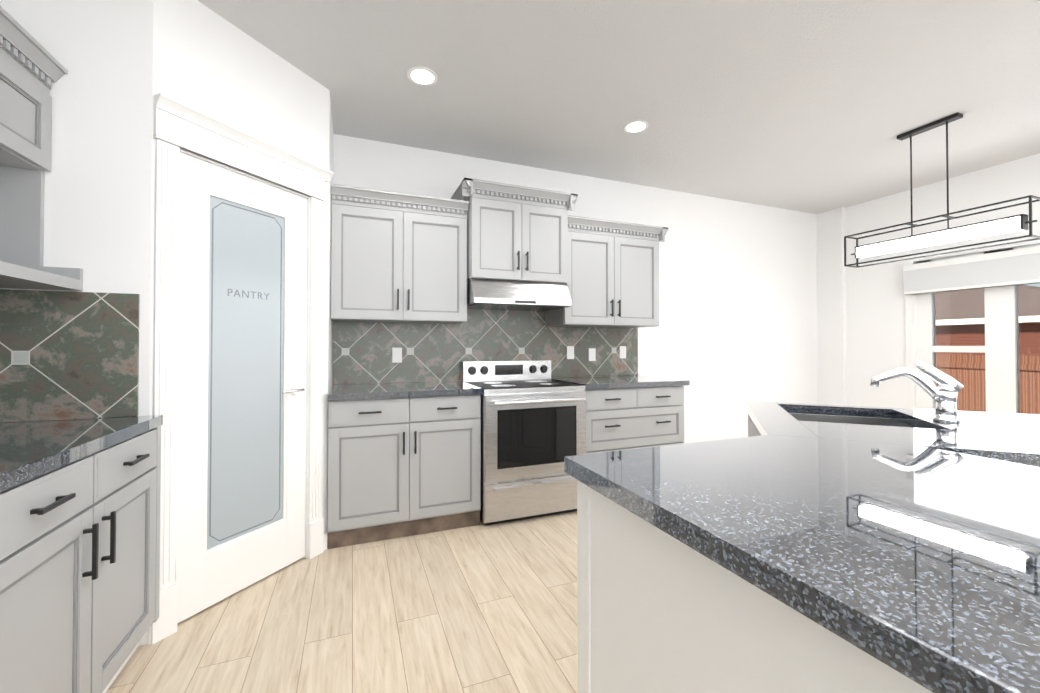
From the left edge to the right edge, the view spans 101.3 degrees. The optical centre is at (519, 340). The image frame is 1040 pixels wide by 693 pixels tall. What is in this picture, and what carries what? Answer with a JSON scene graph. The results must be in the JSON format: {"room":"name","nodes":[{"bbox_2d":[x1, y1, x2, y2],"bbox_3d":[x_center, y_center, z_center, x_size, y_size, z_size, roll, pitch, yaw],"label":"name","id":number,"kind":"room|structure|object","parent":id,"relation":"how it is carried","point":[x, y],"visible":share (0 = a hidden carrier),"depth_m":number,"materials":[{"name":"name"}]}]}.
{"room":"kitchen","nodes":[
{"label":"kitchen","id":0,"kind":"room"},
{"bbox_2d":[106,511,577,692],"bbox_3d":[1.674,1.244,0.815,6.695,0.060,6.600,0,-1,-21],"label":"floor","id":1,"kind":"structure","parent":0,"point":[481,608],"depth_m":1.83,"materials":[{"name":"wood"}]},
{"bbox_2d":[0,483,11,692],"bbox_3d":[-1.264,0.768,0.326,0.661,0.880,1.024,0,-1,-21],"label":"base cabinet","id":2,"kind":"object","parent":1,"relation":"on","point":[6,490],"depth_m":0.96,"materials":[{"name":"grey paint"}]},
{"bbox_2d":[8,423,162,692],"bbox_3d":[-1.588,0.778,1.151,0.661,0.880,0.997,0,-1,-21],"label":"base cabinet","id":3,"kind":"object","parent":1,"relation":"on","point":[79,551],"depth_m":1.24,"materials":[{"name":"grey paint"}]},
{"bbox_2d":[0,415,162,486],"bbox_3d":[-1.276,0.308,0.365,0.663,0.040,2.700,0,-1,-21],"label":"countertop","id":4,"kind":"structure","parent":3,"relation":"on","point":[26,447],"depth_m":1.31,"materials":[{"name":"grey stone"}]},
{"bbox_2d":[327,381,481,548],"bbox_3d":[-0.799,0.779,2.936,0.933,0.920,0.651,0,-1,-21],"label":"base cabinet","id":5,"kind":"object","parent":1,"relation":"on","point":[404,459],"visible":1,"depth_m":2.66,"materials":[{"name":"grey paint"}]},
{"bbox_2d":[461,360,585,525],"bbox_3d":[0.015,0.705,3.208,0.762,1.075,0.721,0,-1,-21],"label":"stove","id":6,"kind":"object","parent":1,"relation":"on","point":[533,424],"visible":0.88,"depth_m":2.93,"materials":[{"name":"silver metal"}]},
{"bbox_2d":[551,375,689,453],"bbox_3d":[0.811,0.787,3.569,0.963,0.920,0.651,0,-1,-21],"label":"base cabinet","id":7,"kind":"object","parent":1,"relation":"on","point":[631,412],"visible":0.54,"depth_m":3.30,"materials":[{"name":"grey paint"}]},
{"bbox_2d":[577,440,919,692],"bbox_3d":[1.981,0.773,0.749,3.196,0.879,3.182,0,-1,-21],"label":"kitchen island","id":8,"kind":"object","parent":1,"relation":"on","point":[654,616],"depth_m":0.75,"materials":[{"name":"white paint"}]},
{"bbox_2d":[564,429,1039,692],"bbox_3d":[1.052,0.304,0.053,0.990,0.040,2.615,0,-1,-21],"label":"island countertop","id":9,"kind":"structure","parent":8,"relation":"on","point":[924,560],"depth_m":0.65,"materials":[{"name":"grey stone"}]},
{"bbox_2d":[760,407,1039,464],"bbox_3d":[2.315,0.317,1.063,2.431,0.040,2.120,0,-1,-21],"label":"island countertop","id":10,"kind":"structure","parent":8,"relation":"on","point":[1010,436],"depth_m":1.37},
{"bbox_2d":[752,405,955,432],"bbox_3d":[1.353,0.439,1.750,0.696,0.212,0.695,0,-1,-21],"label":"sink","id":11,"kind":"object","parent":10,"relation":"in","point":[850,418],"depth_m":1.90,"materials":[{"name":"silver metal"}]},
{"bbox_2d":[870,360,963,422],"bbox_3d":[1.509,0.190,1.628,0.204,0.226,0.204,0,-1,-21],"label":"faucet","id":12,"kind":"object","parent":10,"relation":"on","point":[943,394],"visible":1,"depth_m":1.59,"materials":[{"name":"silver metal"}]},
{"bbox_2d":[0,0,1039,645],"bbox_3d":[1.674,-0.156,0.832,6.695,2.740,6.600,0,-1,-21],"label":"wall","id":13,"kind":"structure","parent":0,"point":[768,304],"depth_m":3.55,"materials":[{"name":"white paint"}]},
{"bbox_2d":[0,6,82,290],"bbox_3d":[-1.736,-0.622,1.198,0.409,0.850,0.830,0,-1,-21],"label":"upper cabinet","id":14,"kind":"object","parent":13,"relation":"attached to","point":[31,68],"visible":1,"depth_m":1.55,"materials":[{"name":"grey paint"}]},
{"bbox_2d":[0,289,139,422],"bbox_3d":[-1.313,0.043,0.353,0.584,0.489,2.699,0,-1,-21],"label":"backsplash","id":15,"kind":"structure","parent":13,"relation":"attached to","point":[64,355],"depth_m":1.63,"materials":[{"name":"tile"}]},
{"bbox_2d":[147,532,326,644],"bbox_3d":[1.675,1.164,0.816,6.495,0.100,6.400,0,-1,-21],"label":"baseboard","id":16,"kind":"structure","parent":13,"relation":"attached to","point":[324,548],"depth_m":2.49,"materials":[{"name":"white paint"}]},
{"bbox_2d":[175,152,306,622],"bbox_3d":[-1.360,0.203,2.126,0.488,2.028,0.495,0,-1,-21],"label":"pantry door","id":17,"kind":"structure","parent":13,"relation":"in","point":[241,453],"depth_m":2.07,"materials":[{"name":"white wood"}]},
{"bbox_2d":[228,289,268,299],"bbox_3d":[-1.354,-0.229,2.133,0.001,0.036,0.212,0,-1,24],"label":"lettering","id":18,"kind":"object","parent":17,"relation":"attached to","point":[246,295],"depth_m":2.12,"materials":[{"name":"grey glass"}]},
{"bbox_2d":[150,93,333,644],"bbox_3d":[-1.348,0.116,2.142,0.151,2.228,0.876,0,-1,24],"label":"trim","id":19,"kind":"structure","parent":13,"relation":"attached to","point":[178,125],"depth_m":1.82,"materials":[{"name":"white paint"}]},
{"bbox_2d":[331,184,468,323],"bbox_3d":[-0.856,-0.565,3.058,0.906,0.860,0.390,0,-1,-21],"label":"upper cabinet","id":20,"kind":"object","parent":13,"relation":"attached to","point":[398,257],"visible":1,"depth_m":2.90,"materials":[{"name":"grey paint"}]},
{"bbox_2d":[332,309,637,384],"bbox_3d":[-0.118,-0.064,3.558,2.648,0.779,0.010,0,-1,-21],"label":"backsplash","id":21,"kind":"structure","parent":13,"relation":"attached to","point":[362,352],"depth_m":3.44,"materials":[{"name":"tile"}]},
{"bbox_2d":[392,348,401,362],"bbox_3d":[-0.931,0.113,3.227,0.070,0.114,0.007,0,-1,-21],"label":"electrical outlet","id":22,"kind":"object","parent":21,"relation":"attached to","point":[396,355],"visible":1,"depth_m":3.22,"materials":[{"name":"white plastic"}]},
{"bbox_2d":[567,346,573,358],"bbox_3d":[0.447,0.109,3.768,0.070,0.114,0.007,0,-1,-21],"label":"electrical outlet","id":23,"kind":"object","parent":21,"relation":"attached to","point":[570,352],"visible":1,"depth_m":3.77,"materials":[{"name":"white plastic"}]},
{"bbox_2d":[589,348,595,360],"bbox_3d":[0.652,0.130,3.849,0.070,0.114,0.007,0,-1,-21],"label":"electrical outlet","id":24,"kind":"object","parent":21,"relation":"attached to","point":[592,354],"visible":1,"depth_m":3.85,"materials":[{"name":"white plastic"}]},
{"bbox_2d":[620,346,625,357],"bbox_3d":[0.959,0.112,3.970,0.070,0.114,0.007,0,-1,-21],"label":"electrical outlet","id":25,"kind":"object","parent":21,"relation":"attached to","point":[622,351],"visible":1,"depth_m":3.97,"materials":[{"name":"white plastic"}]},
{"bbox_2d":[450,178,577,283],"bbox_3d":[-0.056,-0.784,3.335,0.896,0.685,0.465,0,-1,-21],"label":"upper cabinet","id":26,"kind":"object","parent":13,"relation":"attached to","point":[517,233],"visible":0.9,"depth_m":3.14,"materials":[{"name":"grey paint"}]},
{"bbox_2d":[467,278,571,311],"bbox_3d":[-0.050,-0.345,3.316,0.764,0.189,0.496,0,-1,-21],"label":"range hood","id":27,"kind":"object","parent":26,"relation":"attached to","point":[487,294],"visible":0.88,"depth_m":3.12,"materials":[{"name":"silver metal"}]},
{"bbox_2d":[546,215,667,327],"bbox_3d":[0.756,-0.549,3.692,0.990,0.855,0.390,0,-1,-21],"label":"upper cabinet","id":28,"kind":"object","parent":13,"relation":"attached to","point":[613,273],"visible":0.94,"depth_m":3.53,"materials":[{"name":"grey paint"}]},
{"bbox_2d":[905,234,1039,413],"bbox_3d":[4.302,0.196,3.122,0.106,2.090,2.390,0,-1,-21],"label":"window","id":29,"kind":"structure","parent":13,"relation":"in","point":[981,346],"depth_m":3.75,"materials":[{"name":"white paint"}]},
{"bbox_2d":[903,246,1039,294],"bbox_3d":[4.215,-0.602,3.100,0.069,0.285,2.335,0,-1,-21],"label":"window blind","id":30,"kind":"object","parent":29,"relation":"attached to","point":[1009,268],"visible":1,"depth_m":3.69,"materials":[{"name":"white fabric"}]},
{"bbox_2d":[197,0,1039,213],"bbox_3d":[1.674,-1.566,0.849,6.695,0.080,6.600,0,-1,-21],"label":"ceiling","id":31,"kind":"structure","parent":0,"point":[813,106],"depth_m":2.50,"materials":[{"name":"white paint"}]},
{"bbox_2d":[407,67,437,85],"bbox_3d":[-0.557,-1.504,2.432,0.170,0.005,0.170,0,-1,-21],"label":"recessed light","id":32,"kind":"object","parent":31,"relation":"in","point":[423,76],"visible":1,"depth_m":2.43,"materials":[{"name":"white paint"}]},
{"bbox_2d":[623,120,647,132],"bbox_3d":[0.813,-1.497,2.992,0.170,0.005,0.170,0,-1,-21],"label":"recessed light","id":33,"kind":"object","parent":31,"relation":"in","point":[636,126],"visible":1,"depth_m":2.98,"materials":[{"name":"white paint"}]},
{"bbox_2d":[844,112,1039,267],"bbox_3d":[2.850,-1.048,2.970,0.160,0.904,1.010,0,-1,-21],"label":"pendant light","id":34,"kind":"object","parent":31,"relation":"hanging from","point":[1019,222],"visible":1,"depth_m":2.88,"materials":[{"name":"black"}]},
{"bbox_2d":[745,401,879,436],"bbox_3d":[1.179,0.325,1.799,1.047,0.040,0.736,0,-1,-21],"label":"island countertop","id":35,"kind":"structure","parent":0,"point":[754,419],"depth_m":1.94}
]}

